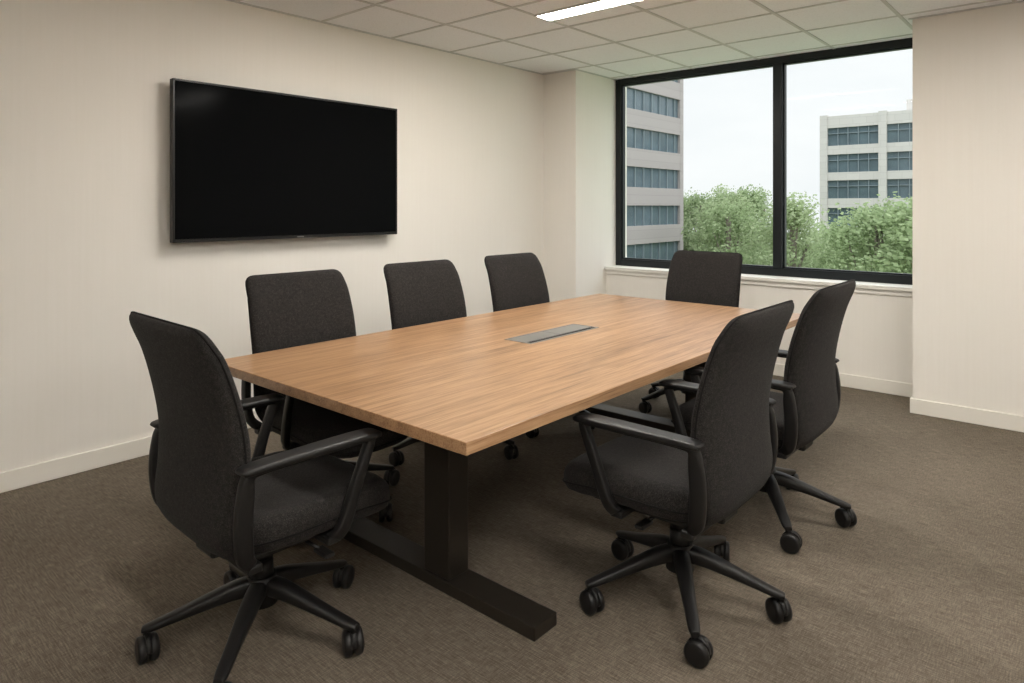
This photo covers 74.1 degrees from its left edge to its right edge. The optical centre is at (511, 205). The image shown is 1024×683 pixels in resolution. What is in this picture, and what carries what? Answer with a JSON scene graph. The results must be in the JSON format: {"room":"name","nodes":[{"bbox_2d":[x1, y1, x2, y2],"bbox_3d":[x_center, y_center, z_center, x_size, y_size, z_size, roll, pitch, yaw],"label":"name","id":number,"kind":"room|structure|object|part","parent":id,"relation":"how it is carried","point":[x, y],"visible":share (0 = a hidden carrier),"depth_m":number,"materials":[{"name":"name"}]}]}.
{"room":"office","nodes":[
{"label":"office","id":0,"kind":"room"},
{"bbox_2d":[0,0,543,471],"bbox_3d":[-2.043,0.065,3.956,0.150,2.670,8.800,0,0,41],"label":"wall","id":1,"kind":"structure","parent":0,"point":[85,245],"depth_m":3.84,"materials":[{"name":"paint"}]},
{"bbox_2d":[0,411,261,492],"bbox_3d":[-2.227,1.350,3.619,0.014,0.100,7.750,0,0,41],"label":"baseboard","id":2,"kind":"structure","parent":1,"relation":"attached to","point":[21,477],"depth_m":3.54,"materials":[{"name":"white paint"}]},
{"bbox_2d":[170,78,396,242],"bbox_3d":[-1.424,-0.258,4.479,0.101,0.935,1.622,0,0,41],"label":"television","id":3,"kind":"object","parent":1,"relation":"attached to","point":[246,163],"visible":1,"depth_m":4.32,"materials":[{"name":"black"}]},
{"bbox_2d":[0,371,1023,682],"bbox_3d":[0.356,1.450,1.875,6.500,0.100,8.800,0,0,41],"label":"floor","id":4,"kind":"structure","parent":0,"point":[927,583],"depth_m":2.53,"materials":[{"name":"carpet"}]},
{"bbox_2d":[129,311,391,682],"bbox_3d":[-0.799,0.864,2.237,0.702,1.072,0.741,0,0,42],"label":"office chair","id":5,"kind":"object","parent":4,"relation":"on","point":[240,509],"visible":1,"depth_m":2.02,"materials":[{"name":"grey fabric"}]},
{"bbox_3d":[-0.934,0.680,2.072,0.548,0.699,0.307,0,0,42],"label":"backrest","id":6,"kind":"part","parent":5,"relation":"part of","materials":[{"name":"grey fabric"}]},
{"bbox_3d":[-0.812,0.898,2.207,0.676,0.373,0.477,0,0,42],"label":"arm frame","id":7,"kind":"part","parent":5,"relation":"part of","materials":[{"name":"black plastic"}]},
{"bbox_3d":[-0.756,0.979,2.270,0.544,0.152,0.616,0,0,42],"label":"seat","id":8,"kind":"part","parent":5,"relation":"part of","materials":[{"name":"grey fabric"}]},
{"bbox_2d":[241,269,407,521],"bbox_3d":[-0.814,0.864,3.161,0.740,1.072,0.728,0,0,43],"label":"office chair","id":9,"kind":"object","parent":4,"relation":"on","point":[290,309],"visible":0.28,"depth_m":3.19,"materials":[{"name":"grey fabric"}]},
{"bbox_3d":[-0.851,0.898,3.160,0.477,0.373,0.676,0,0,43],"label":"arm frame","id":10,"kind":"part","parent":9,"relation":"part of","materials":[{"name":"black plastic"}]},
{"bbox_3d":[-0.985,0.680,3.284,0.307,0.699,0.548,0,0,43],"label":"backrest","id":11,"kind":"part","parent":9,"relation":"part of","materials":[{"name":"grey fabric"}]},
{"bbox_3d":[-0.789,0.979,3.103,0.616,0.152,0.544,0,0,43],"label":"seat","id":12,"kind":"part","parent":9,"relation":"part of","materials":[{"name":"grey fabric"}]},
{"bbox_2d":[383,259,518,466],"bbox_3d":[-0.300,0.864,3.808,0.772,1.072,0.733,0,0,43],"label":"office chair","id":13,"kind":"object","parent":4,"relation":"on","point":[419,292],"visible":0.28,"depth_m":3.91,"materials":[{"name":"grey fabric"}]},
{"bbox_3d":[-0.460,0.680,3.928,0.307,0.699,0.548,0,0,43],"label":"backrest","id":14,"kind":"part","parent":13,"relation":"part of","materials":[{"name":"grey fabric"}]},
{"bbox_2d":[225,293,799,641],"bbox_3d":[0.265,1.026,3.480,1.510,0.747,2.935,0,0,41],"label":"conference table","id":15,"kind":"object","parent":4,"relation":"on","point":[462,387],"visible":0.89,"depth_m":2.65,"materials":[{"name":"brown wood"}]},
{"bbox_2d":[504,324,598,343],"bbox_3d":[0.216,0.664,3.493,0.170,0.022,0.580,0,0,41],"label":"cable tray","id":16,"kind":"object","parent":15,"relation":"on","point":[536,337],"depth_m":3.47,"materials":[{"name":"grey metal"}]},
{"bbox_2d":[484,252,594,437],"bbox_3d":[0.256,0.864,4.427,0.745,1.072,0.733,0,0,42],"label":"office chair","id":17,"kind":"object","parent":4,"relation":"on","point":[517,280],"visible":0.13,"depth_m":4.55,"materials":[{"name":"grey fabric"}]},
{"bbox_3d":[0.082,0.680,4.553,0.307,0.699,0.548,0,0,42],"label":"backrest","id":18,"kind":"part","parent":17,"relation":"part of","materials":[{"name":"grey fabric"}]},
{"bbox_2d":[544,70,626,301],"bbox_3d":[0.744,0.065,6.767,0.378,2.670,0.900,0,0,41],"label":"wall column","id":19,"kind":"structure","parent":4,"relation":"on","point":[580,107],"depth_m":6.47,"materials":[{"name":"beige paint"}]},
{"bbox_2d":[562,300,793,668],"bbox_3d":[0.600,0.864,2.447,0.769,1.072,0.740,0,0,41],"label":"office chair","id":20,"kind":"object","parent":4,"relation":"on","point":[695,483],"visible":1,"depth_m":2.23,"materials":[{"name":"grey fabric"}]},
{"bbox_3d":[0.532,0.979,2.470,0.616,0.152,0.544,0,0,41],"label":"seat","id":21,"kind":"part","parent":20,"relation":"part of","materials":[{"name":"grey fabric"}]},
{"bbox_3d":[0.596,0.898,2.415,0.477,0.373,0.676,0,0,41],"label":"arm frame","id":22,"kind":"part","parent":20,"relation":"part of","materials":[{"name":"black plastic"}]},
{"bbox_3d":[0.734,0.680,2.295,0.307,0.699,0.548,0,0,41],"label":"backrest","id":23,"kind":"part","parent":20,"relation":"part of","materials":[{"name":"grey fabric"}]},
{"bbox_2d":[638,250,742,413],"bbox_3d":[1.209,0.864,4.676,0.730,1.072,0.818,0,0,41],"label":"office chair","id":24,"kind":"object","parent":4,"relation":"on","point":[701,277],"visible":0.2,"depth_m":4.82,"materials":[{"name":"grey fabric"}]},
{"bbox_3d":[1.335,0.680,4.813,0.548,0.699,0.307,0,0,41],"label":"backrest","id":25,"kind":"part","parent":24,"relation":"part of","materials":[{"name":"grey fabric"}]},
{"bbox_2d":[671,279,856,553],"bbox_3d":[1.157,0.864,3.122,0.768,1.072,0.740,0,0,41],"label":"office chair","id":26,"kind":"object","parent":4,"relation":"on","point":[808,404],"visible":0.61,"depth_m":2.81,"materials":[{"name":"grey fabric"}]},
{"bbox_3d":[1.091,0.979,3.144,0.616,0.152,0.544,0,0,41],"label":"seat","id":27,"kind":"part","parent":26,"relation":"part of","materials":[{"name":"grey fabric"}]},
{"bbox_3d":[1.154,0.898,3.089,0.477,0.373,0.676,0,0,41],"label":"arm frame","id":28,"kind":"part","parent":26,"relation":"part of","materials":[{"name":"black plastic"}]},
{"bbox_3d":[1.292,0.680,2.970,0.307,0.699,0.548,0,0,41],"label":"backrest","id":29,"kind":"part","parent":26,"relation":"part of","materials":[{"name":"grey fabric"}]},
{"bbox_2d":[240,0,1020,79],"bbox_3d":[0.356,-1.345,1.875,6.500,0.150,8.800,0,0,41],"label":"ceiling","id":30,"kind":"structure","parent":0,"point":[511,23],"depth_m":4.82,"materials":[{"name":"tile"}]},
{"bbox_2d":[534,0,643,21],"bbox_3d":[0.661,-1.264,4.166,1.220,0.012,0.170,0,0,41],"label":"strip light","id":31,"kind":"object","parent":30,"relation":"in","point":[595,5],"depth_m":4.34,"materials":[{"name":"white plastic"}]},
{"bbox_2d":[226,0,1023,79],"bbox_3d":[0.336,-1.268,1.853,6.200,0.007,8.440,0,0,41],"label":"grid","id":32,"kind":"object","parent":30,"relation":"attached to","point":[885,2],"visible":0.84,"depth_m":4.83,"materials":[{"name":"grey metal"}]},
{"bbox_2d":[606,274,912,383],"bbox_3d":[2.086,1.012,5.948,2.722,0.775,0.380,0,0,41],"label":"wall","id":33,"kind":"structure","parent":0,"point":[875,340],"depth_m":5.19,"materials":[{"name":"beige paint"}]},
{"bbox_2d":[604,265,912,296],"bbox_3d":[2.072,0.630,5.933,2.722,0.070,0.420,0,0,41],"label":"window sill","id":34,"kind":"structure","parent":33,"relation":"attached to","point":[904,290],"depth_m":5.51,"materials":[{"name":"white paint"}]},
{"bbox_2d":[616,37,912,284],"bbox_3d":[2.087,-0.338,5.950,2.722,1.865,0.095,0,0,41],"label":"window","id":35,"kind":"structure","parent":33,"relation":"in","point":[779,64],"depth_m":5.75,"materials":[{"name":"black metal"}]},
{"bbox_2d":[773,363,912,396],"bbox_3d":[1.957,1.350,5.799,2.722,0.100,0.014,0,0,41],"label":"baseboard","id":36,"kind":"structure","parent":33,"relation":"attached to","point":[846,380],"depth_m":5.12,"materials":[{"name":"beige paint"}]},
{"bbox_2d":[913,2,1023,415],"bbox_3d":[4.147,0.065,3.882,3.100,2.670,0.800,0,0,41],"label":"wall","id":37,"kind":"structure","parent":0,"point":[968,66],"depth_m":4.38,"materials":[{"name":"beige paint"}]},
{"bbox_2d":[910,398,1023,431],"bbox_3d":[3.875,1.350,3.579,3.114,0.100,0.014,0,0,41],"label":"baseboard","id":38,"kind":"structure","parent":37,"relation":"attached to","point":[989,418],"depth_m":4.38,"materials":[{"name":"beige paint"}]},
{"label":"outside","id":39,"kind":"structure","parent":0,"visible":0},
{"bbox_3d":[69.611,10.500,117.001,280.000,0.200,252.000,0,0,41],"label":"ground","id":40,"kind":"structure","parent":39,"visible":0},
{"bbox_2d":[627,79,682,259],"bbox_3d":[-1.401,-6.100,65.012,24.220,33.000,28.800,0,0,41],"label":"office tower","id":41,"kind":"structure","parent":40,"relation":"on","point":[654,110],"depth_m":63.94,"materials":[{"name":"grey concrete"}]},
{"bbox_2d":[683,190,695,233],"bbox_3d":[20.174,3.924,86.688,8.046,12.963,8.984,0,0,9],"label":"tree","id":42,"kind":"object","parent":40,"relation":"on","point":[688,190],"visible":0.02,"depth_m":85.86,"materials":[{"name":"green plant"}]},
{"bbox_2d":[683,187,747,250],"bbox_3d":[20.121,4.153,72.902,8.620,12.505,8.793,0,0,-42],"label":"tree","id":43,"kind":"object","parent":40,"relation":"on","point":[694,201],"visible":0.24,"depth_m":72.29,"materials":[{"name":"green plant"}]},
{"bbox_2d":[691,184,753,246],"bbox_3d":[26.573,3.763,85.500,8.927,13.287,9.011,0,0,-42],"label":"tree","id":44,"kind":"object","parent":40,"relation":"on","point":[720,185],"visible":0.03,"depth_m":85.82,"materials":[{"name":"green plant"}]},
{"bbox_2d":[681,190,770,264],"bbox_3d":[19.518,4.473,61.215,7.987,11.864,8.033,0,0,-8],"label":"tree","id":45,"kind":"object","parent":40,"relation":"on","point":[737,197],"visible":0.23,"depth_m":61.28,"materials":[{"name":"green plant"}]},
{"bbox_2d":[692,184,772,263],"bbox_3d":[23.090,4.049,70.314,8.609,12.714,8.560,0,0,-16],"label":"tree","id":46,"kind":"object","parent":40,"relation":"on","point":[753,194],"visible":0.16,"depth_m":68.98,"materials":[{"name":"green plant"}]},
{"bbox_2d":[693,195,772,264],"bbox_3d":[16.938,4.736,53.568,7.815,11.338,7.972,0,0,-21],"label":"tree","id":47,"kind":"object","parent":40,"relation":"on","point":[730,218],"visible":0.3,"depth_m":53.13,"materials":[{"name":"green plant"}]},
{"bbox_2d":[734,187,772,263],"bbox_3d":[29.888,4.056,81.573,8.532,12.699,8.613,0,0,-16],"label":"tree","id":48,"kind":"object","parent":40,"relation":"on","point":[765,193],"visible":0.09,"depth_m":80.33,"materials":[{"name":"green plant"}]},
{"bbox_2d":[739,192,835,267],"bbox_3d":[20.519,4.653,50.335,7.790,11.505,7.745,0,0,34],"label":"tree","id":49,"kind":"object","parent":40,"relation":"on","point":[797,216],"visible":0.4,"depth_m":49.35,"materials":[{"name":"green plant"}]},
{"bbox_2d":[787,256,813,266],"bbox_3d":[25.475,7.229,59.699,6.462,6.347,5.869,0,0,-13],"label":"tree","id":50,"kind":"object","parent":40,"relation":"on","point":[807,260],"visible":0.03,"depth_m":58.95,"materials":[{"name":"green plant"}]},
{"bbox_2d":[798,257,820,267],"bbox_3d":[26.218,7.346,56.517,6.229,6.113,6.354,0,0,12],"label":"tree","id":51,"kind":"object","parent":40,"relation":"on","point":[808,257],"visible":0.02,"depth_m":56.72,"materials":[{"name":"green plant"}]},
{"bbox_2d":[806,215,903,268],"bbox_3d":[21.922,5.535,43.052,6.886,9.738,7.582,0,0,26],"label":"tree","id":52,"kind":"object","parent":40,"relation":"on","point":[822,258],"visible":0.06,"depth_m":43.95,"materials":[{"name":"green plant"}]},
{"bbox_2d":[809,194,912,273],"bbox_3d":[20.601,4.927,37.939,7.449,10.956,8.202,0,0,14],"label":"tree","id":53,"kind":"object","parent":40,"relation":"on","point":[845,248],"visible":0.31,"depth_m":37.88,"materials":[{"name":"green plant"}]},
{"bbox_2d":[820,99,912,248],"bbox_3d":[64.255,-1.550,85.762,40.880,23.900,24.420,0,0,41],"label":"office block","id":54,"kind":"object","parent":40,"relation":"on","point":[863,156],"visible":0.3,"depth_m":86.61,"materials":[{"name":"grey concrete"}]},
{"bbox_2d":[837,191,912,273],"bbox_3d":[21.238,4.724,34.826,8.846,11.361,8.034,0,0,31],"label":"tree","id":55,"kind":"object","parent":40,"relation":"on","point":[906,232],"visible":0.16,"depth_m":34.47,"materials":[{"name":"green plant"}]}
]}

